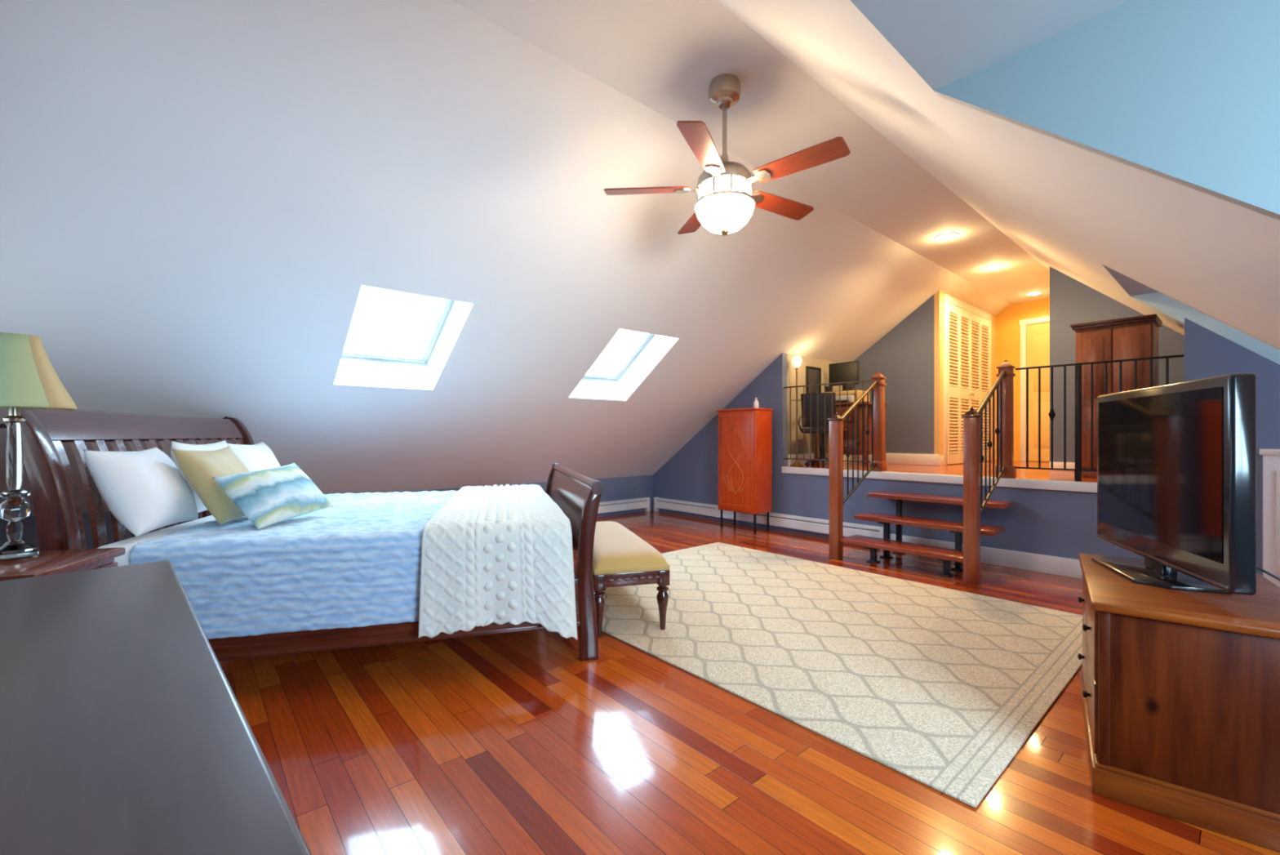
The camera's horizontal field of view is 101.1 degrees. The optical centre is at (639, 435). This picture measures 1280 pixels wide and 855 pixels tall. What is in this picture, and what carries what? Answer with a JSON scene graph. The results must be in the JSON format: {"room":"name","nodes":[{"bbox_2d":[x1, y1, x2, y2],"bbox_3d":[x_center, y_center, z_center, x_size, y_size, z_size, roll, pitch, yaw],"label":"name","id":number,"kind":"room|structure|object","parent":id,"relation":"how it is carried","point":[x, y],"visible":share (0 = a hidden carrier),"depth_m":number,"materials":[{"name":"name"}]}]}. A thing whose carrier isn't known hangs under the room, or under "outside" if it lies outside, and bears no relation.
{"room":"bedroom","nodes":[
{"label":"bedroom","id":0,"kind":"room"},
{"bbox_2d":[0,475,653,551],"bbox_3d":[-2.290,0.880,6.037,6.700,0.539,0.080,0,0,-41],"label":"wall","id":1,"kind":"structure","parent":0,"point":[618,488],"depth_m":6.88,"materials":[{"name":"blue paint"}]},
{"bbox_2d":[597,497,649,513],"bbox_3d":[-1.737,1.045,6.412,4.930,0.210,0.070,0,0,-41],"label":"baseboard heater","id":2,"kind":"object","parent":1,"relation":"attached to","point":[637,503],"visible":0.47,"depth_m":7.68,"materials":[{"name":"white paint"}]},
{"bbox_2d":[0,0,1010,515],"bbox_3d":[0.401,-0.665,5.860,10.550,2.551,3.697,0,0,-41],"label":"ceiling","id":3,"kind":"structure","parent":0,"point":[198,198],"depth_m":3.17,"materials":[{"name":"paint"}]},
{"bbox_2d":[333,284,473,390],"bbox_3d":[-1.849,-0.823,4.028,0.750,0.869,1.040,0,0,-41],"label":"window","id":4,"kind":"structure","parent":3,"relation":"attached to","point":[357,366],"depth_m":4.32,"materials":[{"name":"glass"}]},
{"bbox_2d":[568,328,679,400],"bbox_3d":[-0.237,-0.823,5.413,0.760,0.869,1.040,0,0,-41],"label":"window","id":5,"kind":"structure","parent":3,"relation":"attached to","point":[649,350],"depth_m":5.71,"materials":[{"name":"glass"}]},
{"bbox_2d":[218,510,1279,854],"bbox_3d":[0.153,1.150,3.119,6.600,0.001,7.530,0,0,-41],"label":"floor","id":6,"kind":"structure","parent":0,"point":[513,743],"depth_m":1.84,"materials":[{"name":"brown wood"}]},
{"bbox_2d":[0,546,125,581],"bbox_3d":[-2.143,0.790,1.774,0.495,0.720,0.420,0,0,-15],"label":"nightstand","id":7,"kind":"object","parent":6,"relation":"on","point":[48,562],"visible":0.15,"depth_m":1.82,"materials":[{"name":"brown wood"}]},
{"bbox_2d":[0,332,78,559],"bbox_3d":[-2.225,0.037,1.875,0.300,0.785,0.300,0,0,40],"label":"table lamp","id":8,"kind":"object","parent":7,"relation":"on","point":[28,380],"visible":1,"depth_m":1.85,"materials":[{"name":"clear glass"}]},
{"bbox_2d":[2,406,26,422],"bbox_3d":[-2.225,-0.113,1.875,0.055,0.135,0.056,0,0,40],"label":"socket","id":9,"kind":"object","parent":8,"relation":"attached to","point":[15,416],"depth_m":1.86,"materials":[{"name":"silver metal"}]},
{"bbox_2d":[0,560,311,854],"bbox_3d":[-0.794,0.725,0.559,1.500,0.850,0.585,0,0,45],"label":"dresser","id":10,"kind":"object","parent":6,"relation":"on","point":[123,730],"visible":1,"depth_m":0.53,"materials":[{"name":"grey wood"}]},
{"bbox_2d":[0,408,604,660],"bbox_3d":[-1.730,0.506,3.284,2.683,1.290,1.978,0,0,-15],"label":"sleigh bed","id":11,"kind":"object","parent":6,"relation":"on","point":[346,574],"visible":0.51,"depth_m":2.38,"materials":[{"name":"blue fabric"}]},
{"bbox_2d":[82,446,199,536],"bbox_3d":[-2.318,0.247,2.478,0.258,0.376,0.500,0,0,-15],"label":"pillow","id":12,"kind":"object","parent":11,"relation":"on","point":[145,491],"visible":1,"depth_m":2.34,"materials":[{"name":"white fabric"}]},
{"bbox_2d":[170,440,227,512],"bbox_3d":[-2.502,0.232,3.040,0.192,0.406,0.583,0,0,-11],"label":"pillow","id":13,"kind":"object","parent":11,"relation":"on","point":[201,507],"visible":0.15,"depth_m":2.86,"materials":[{"name":"white fabric"}]},
{"bbox_2d":[171,446,249,524],"bbox_3d":[-2.184,0.248,2.775,0.240,0.373,0.460,0,0,-10],"label":"cushion","id":14,"kind":"object","parent":11,"relation":"on","point":[198,467],"visible":0.7,"depth_m":2.60,"materials":[{"name":"yellow fabric"}]},
{"bbox_2d":[226,441,280,471],"bbox_3d":[-2.633,0.240,3.636,0.240,0.390,0.563,0,0,-17],"label":"pillow","id":15,"kind":"object","parent":11,"relation":"on","point":[258,456],"visible":0.41,"depth_m":3.50,"materials":[{"name":"white fabric"}]},
{"bbox_2d":[211,462,333,528],"bbox_3d":[-1.893,0.301,2.758,0.242,0.291,0.521,0,0,9],"label":"cushion","id":16,"kind":"object","parent":11,"relation":"on","point":[266,497],"visible":1,"depth_m":2.65,"materials":[{"name":"fabric"}]},
{"bbox_2d":[128,489,457,639],"bbox_3d":[-1.502,0.658,3.348,1.808,0.432,1.978,0,0,-15],"label":"quilt","id":17,"kind":"object","parent":11,"relation":"on","point":[354,563],"depth_m":2.37,"materials":[{"name":"blue fabric"}]},
{"bbox_2d":[418,484,577,639],"bbox_3d":[-0.928,0.711,3.505,0.746,0.618,2.107,0,0,-15],"label":"throw blanket","id":18,"kind":"object","parent":11,"relation":"on","point":[500,554],"visible":1,"depth_m":2.54,"materials":[{"name":"white fabric"}]},
{"bbox_2d":[715,407,773,533],"bbox_3d":[1.261,0.415,6.417,0.367,1.470,0.599,0,0,-41],"label":"cabinet","id":19,"kind":"object","parent":6,"relation":"on","point":[744,434],"visible":1,"depth_m":6.25,"materials":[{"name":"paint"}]},
{"bbox_2d":[753,397,758,407],"bbox_3d":[1.388,-0.386,6.299,0.059,0.131,0.060,0,0,-41],"label":"vase","id":20,"kind":"object","parent":19,"relation":"on","point":[756,402],"visible":0.8,"depth_m":6.28,"materials":[{"name":"white ceramic"}]},
{"bbox_2d":[602,542,1083,807],"bbox_3d":[0.934,1.143,3.623,2.460,0.012,3.165,0,0,-41],"label":"area rug","id":21,"kind":"object","parent":6,"relation":"on","point":[941,687],"visible":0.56,"depth_m":2.79,"materials":[{"name":"fabric"}]},
{"bbox_2d":[592,520,670,635],"bbox_3d":[-0.216,0.907,3.647,0.452,0.460,1.321,0,0,-15],"label":"bench","id":22,"kind":"object","parent":21,"relation":"on","point":[621,557],"visible":0.77,"depth_m":3.06,"materials":[{"name":"beige fabric"}]},
{"bbox_2d":[827,371,887,559],"bbox_3d":[2.169,0.241,5.229,0.982,1.818,0.130,0,0,-41],"label":"stair railing","id":23,"kind":"object","parent":6,"relation":"on","point":[877,463],"visible":0.99,"depth_m":5.09,"materials":[{"name":"brown wood"}]},
{"bbox_2d":[840,490,1014,577],"bbox_3d":[2.550,0.859,4.726,0.830,0.581,1.160,0,0,-41],"label":"staircase","id":24,"kind":"structure","parent":6,"relation":"on","point":[898,546],"depth_m":4.67,"materials":[{"name":"brown wood"}]},
{"bbox_2d":[961,359,1016,585],"bbox_3d":[2.906,0.241,4.372,0.982,1.818,0.130,0,0,-41],"label":"stair railing","id":25,"kind":"object","parent":24,"relation":"attached to","point":[974,505],"visible":1,"depth_m":4.09,"materials":[{"name":"brown wood"}]},
{"bbox_2d":[1077,552,1279,852],"bbox_3d":[1.929,0.842,1.882,0.550,0.617,0.900,0,0,38],"label":"tv stand","id":26,"kind":"object","parent":6,"relation":"on","point":[1180,690],"visible":0.99,"depth_m":1.59,"materials":[{"name":"brown wood"}]},
{"bbox_2d":[1091,373,1279,595],"bbox_3d":[1.968,0.173,2.025,0.302,0.720,0.936,0,0,13],"label":"television","id":27,"kind":"object","parent":26,"relation":"on","point":[1176,462],"visible":1,"depth_m":1.82,"materials":[{"name":"black plastic"}]},
{"bbox_2d":[450,0,1049,304],"bbox_3d":[1.858,-1.940,4.166,10.550,0.001,0.773,0,0,-41],"label":"ceiling","id":28,"kind":"structure","parent":0,"point":[664,55],"depth_m":3.11,"materials":[{"name":"paint"}]},
{"bbox_2d":[604,73,850,235],"bbox_3d":[0.500,-1.521,2.905,1.278,0.838,1.278,0,0,-41],"label":"ceiling fan","id":29,"kind":"object","parent":28,"relation":"hanging from","point":[725,203],"visible":1,"depth_m":2.79,"materials":[{"name":"brown wood"}]},
{"bbox_2d":[934,232,958,240],"bbox_3d":[2.985,-1.925,5.133,0.196,0.029,0.196,0,0,-41],"label":"recessed light","id":30,"kind":"object","parent":28,"relation":"in","point":[946,236],"visible":1,"depth_m":5.10,"materials":[{"name":"white paint"}]},
{"bbox_2d":[983,264,1004,270],"bbox_3d":[4.084,-1.925,6.078,0.196,0.029,0.196,0,0,-41],"label":"recessed light","id":31,"kind":"object","parent":28,"relation":"in","point":[994,267],"visible":1,"depth_m":6.04,"materials":[{"name":"white paint"}]},
{"bbox_2d":[1025,291,1043,295],"bbox_3d":[5.373,-1.925,7.187,0.196,0.029,0.196,0,0,-41],"label":"recessed light","id":32,"kind":"object","parent":28,"relation":"in","point":[1033,293],"visible":1,"depth_m":7.15,"materials":[{"name":"white paint"}]},
{"bbox_2d":[786,353,842,466],"bbox_3d":[2.352,-0.311,6.943,1.520,1.372,0.060,0,0,-41],"label":"wall","id":33,"kind":"structure","parent":0,"point":[823,364],"depth_m":6.61,"materials":[{"name":"beige paint"}]},
{"bbox_2d":[805,365,821,393],"bbox_3d":[2.236,-0.690,6.785,0.320,0.380,0.025,0,0,-41],"label":"picture","id":34,"kind":"object","parent":33,"relation":"attached to","point":[813,375],"visible":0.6,"depth_m":6.77,"materials":[{"name":"black wood"}]},
{"bbox_2d":[788,453,849,466],"bbox_3d":[2.377,0.305,6.913,1.480,0.140,0.018,0,0,-41],"label":"baseboard","id":35,"kind":"structure","parent":33,"relation":"attached to","point":[802,462],"depth_m":6.65,"materials":[{"name":"white paint"}]},
{"bbox_2d":[780,460,1097,482],"bbox_3d":[4.309,0.405,6.377,3.950,0.060,3.550,0,0,-41],"label":"floor","id":36,"kind":"structure","parent":0,"point":[956,468],"depth_m":5.72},
{"bbox_2d":[790,355,803,466],"bbox_3d":[1.898,-0.292,6.381,0.154,1.335,0.160,0,0,-41],"label":"floor lamp","id":37,"kind":"object","parent":36,"relation":"on","point":[797,361],"visible":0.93,"depth_m":6.36,"materials":[{"name":"gold metal"}]},
{"bbox_2d":[797,391,844,466],"bbox_3d":[2.183,-0.061,6.318,0.528,0.868,0.451,0,0,35],"label":"office chair","id":38,"kind":"object","parent":36,"relation":"on","point":[820,395],"visible":0.73,"depth_m":6.17,"materials":[{"name":"black plastic"}]},
{"bbox_2d":[783,379,871,462],"bbox_3d":[2.095,-0.149,5.968,0.050,0.872,1.073,0,0,-41],"label":"loft railing","id":39,"kind":"object","parent":36,"relation":"on","point":[803,420],"visible":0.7,"depth_m":6.03,"materials":[{"name":"brown metal"}]},
{"bbox_2d":[814,390,888,466],"bbox_3d":[2.633,-0.090,6.631,0.580,0.930,0.720,0,0,-41],"label":"desk","id":40,"kind":"object","parent":36,"relation":"on","point":[858,393],"visible":0.35,"depth_m":6.38,"materials":[{"name":"brown wood"}]},
{"bbox_2d":[825,386,831,391],"bbox_3d":[2.422,-0.594,6.766,0.074,0.075,0.060,0,0,-41],"label":"speaker","id":41,"kind":"object","parent":40,"relation":"on","point":[828,388],"visible":0.84,"depth_m":6.74},
{"bbox_2d":[828,360,859,391],"bbox_3d":[2.605,-0.744,6.725,0.140,0.375,0.400,0,0,-41],"label":"monitor","id":42,"kind":"object","parent":40,"relation":"on","point":[846,371],"visible":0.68,"depth_m":6.71,"materials":[{"name":"black plastic"}]},
{"bbox_2d":[835,394,856,402],"bbox_3d":[2.590,-0.450,6.581,0.350,0.096,0.240,0,0,-41],"label":"printer","id":43,"kind":"object","parent":40,"relation":"on","point":[851,397],"visible":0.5,"depth_m":6.47,"materials":[{"name":"grey plastic"}]},
{"bbox_2d":[822,390,869,401],"bbox_3d":[2.614,-0.477,6.714,0.300,0.155,0.490,0,0,-41],"label":"shelf","id":44,"kind":"object","parent":40,"relation":"attached to","point":[858,393],"depth_m":6.53,"materials":[{"name":"brown wood"}]},
{"bbox_2d":[848,382,854,390],"bbox_3d":[2.617,-0.604,6.538,0.074,0.095,0.060,0,0,-41],"label":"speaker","id":45,"kind":"object","parent":40,"relation":"on","point":[851,385],"visible":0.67,"depth_m":6.51},
{"bbox_2d":[1015,354,1183,481],"bbox_3d":[3.609,-0.105,4.208,0.050,0.960,1.023,0,0,-41],"label":"loft railing","id":46,"kind":"object","parent":36,"relation":"on","point":[1051,414],"visible":0.7,"depth_m":4.26,"materials":[{"name":"black metal"}]},
{"bbox_2d":[1070,313,1162,478],"bbox_3d":[4.198,-0.308,4.651,0.449,1.367,0.554,0,0,-41],"label":"armoire","id":47,"kind":"object","parent":36,"relation":"on","point":[1137,336],"visible":0.42,"depth_m":4.53,"materials":[{"name":"brown wood"}]},
{"bbox_2d":[933,289,995,464],"bbox_3d":[4.574,-0.782,7.310,2.331,2.315,0.062,0,0,-41],"label":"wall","id":48,"kind":"structure","parent":0,"point":[938,296],"depth_m":6.77,"materials":[{"name":"beige paint"}]},
{"bbox_2d":[939,455,943,465],"bbox_3d":[3.754,0.315,6.554,0.100,0.120,0.018,0,0,-41],"label":"baseboard","id":49,"kind":"structure","parent":48,"relation":"attached to","point":[941,457],"depth_m":6.53,"materials":[{"name":"white paint"}]},
{"bbox_2d":[942,293,991,465],"bbox_3d":[4.500,-0.700,7.174,1.820,2.150,0.072,0,0,-41],"label":"door","id":50,"kind":"structure","parent":48,"relation":"in","point":[952,304],"depth_m":6.98,"materials":[{"name":"white paint"}]},
{"bbox_2d":[653,317,1279,575],"bbox_3d":[2.627,0.076,5.380,0.100,2.147,7.330,0,0,-41],"label":"wall","id":51,"kind":"structure","parent":0,"point":[1052,522],"depth_m":4.90,"materials":[{"name":"blue paint"}]},
{"bbox_2d":[653,497,883,538],"bbox_3d":[1.372,1.045,6.707,0.070,0.210,3.500,0,0,-41],"label":"baseboard heater","id":52,"kind":"object","parent":51,"relation":"attached to","point":[776,519],"visible":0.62,"depth_m":6.36,"materials":[{"name":"white paint"}]},
{"bbox_2d":[782,466,1097,492],"bbox_3d":[2.815,0.411,5.073,0.055,0.077,3.360,0,0,-41],"label":"trim","id":53,"kind":"structure","parent":51,"relation":"attached to","point":[1087,486],"depth_m":4.93,"materials":[{"name":"white paint"}]},
{"bbox_2d":[889,533,1082,578],"bbox_3d":[3.335,1.075,4.465,0.020,0.150,2.460,0,0,-41],"label":"baseboard","id":54,"kind":"structure","parent":51,"relation":"attached to","point":[1065,566],"depth_m":4.52,"materials":[{"name":"white paint"}]},
{"bbox_2d":[1259,448,1279,586],"bbox_3d":[4.548,0.620,3.035,0.045,1.060,1.270,0,0,-41],"label":"trim","id":55,"kind":"structure","parent":51,"relation":"attached to","point":[1271,457],"depth_m":3.47,"materials":[{"name":"white paint"}]},
{"bbox_2d":[849,0,1130,90],"bbox_3d":[1.062,-1.210,0.406,1.840,0.001,2.230,0,0,-41],"label":"ceiling","id":56,"kind":"structure","parent":0,"point":[944,42],"depth_m":1.55,"materials":[{"name":"grey paint"}]},
{"bbox_2d":[715,0,1279,349],"bbox_3d":[3.042,-0.682,2.788,10.550,2.517,2.860,0,0,-41],"label":"ceiling","id":57,"kind":"structure","parent":0,"point":[1075,210],"depth_m":2.19,"materials":[{"name":"paint"}]},
{"bbox_2d":[853,266,1184,462],"bbox_3d":[4.608,-0.624,5.546,0.080,2.402,5.000,0,0,-41],"label":"wall","id":58,"kind":"structure","parent":0,"point":[904,355],"depth_m":6.59,"materials":[{"name":"grey paint"}]},
{"bbox_2d":[849,453,939,465],"bbox_3d":[3.322,0.305,6.966,0.018,0.140,1.170,0,0,-41],"label":"baseboard","id":59,"kind":"structure","parent":58,"relation":"attached to","point":[891,458],"depth_m":6.78,"materials":[{"name":"white paint"}]},
{"bbox_2d":[1048,462,1075,471],"bbox_3d":[4.789,0.330,5.260,0.018,0.090,1.130,0,0,-41],"label":"baseboard","id":60,"kind":"structure","parent":58,"relation":"attached to","point":[1055,464],"depth_m":5.60,"materials":[{"name":"white paint"}]},
{"bbox_2d":[995,297,1049,462],"bbox_3d":[5.760,-0.782,7.566,0.100,2.315,1.100,0,0,-41],"label":"wall","id":61,"kind":"structure","parent":0,"point":[1007,327],"depth_m":7.76,"materials":[{"name":"orange paint"}]},
{"bbox_2d":[1019,315,1049,461],"bbox_3d":[5.789,-0.655,7.393,0.080,2.060,0.790,0,0,-41],"label":"door","id":62,"kind":"structure","parent":61,"relation":"in","point":[1034,338],"depth_m":7.55,"materials":[{"name":"white paint"}]},
{"bbox_2d":[933,0,1279,219],"bbox_3d":[1.779,-0.030,1.022,0.050,2.360,2.230,0,0,-41],"label":"wall","id":63,"kind":"structure","parent":0,"point":[1188,91],"depth_m":1.41,"materials":[{"name":"teal paint"}]},
{"bbox_2d":[1102,264,1159,296],"bbox_3d":[4.277,-1.148,3.125,1.240,0.001,2.160,0,0,-41],"label":"ceiling","id":64,"kind":"structure","parent":0,"point":[1131,286],"depth_m":4.03,"materials":[{"name":"grey paint"}]},
{"bbox_2d":[1101,263,1279,350],"bbox_3d":[3.788,0.001,2.704,0.050,2.298,2.160,0,0,-41],"label":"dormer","id":65,"kind":"object","parent":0,"point":[1101,264],"visible":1,"depth_m":3.15,"materials":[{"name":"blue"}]},
{"bbox_2d":[1131,292,1279,364],"bbox_3d":[4.766,0.001,3.545,0.050,2.298,2.160,0,0,-41],"label":"wall","id":66,"kind":"structure","parent":0,"point":[1172,308],"depth_m":4.03,"materials":[{"name":"paint"}]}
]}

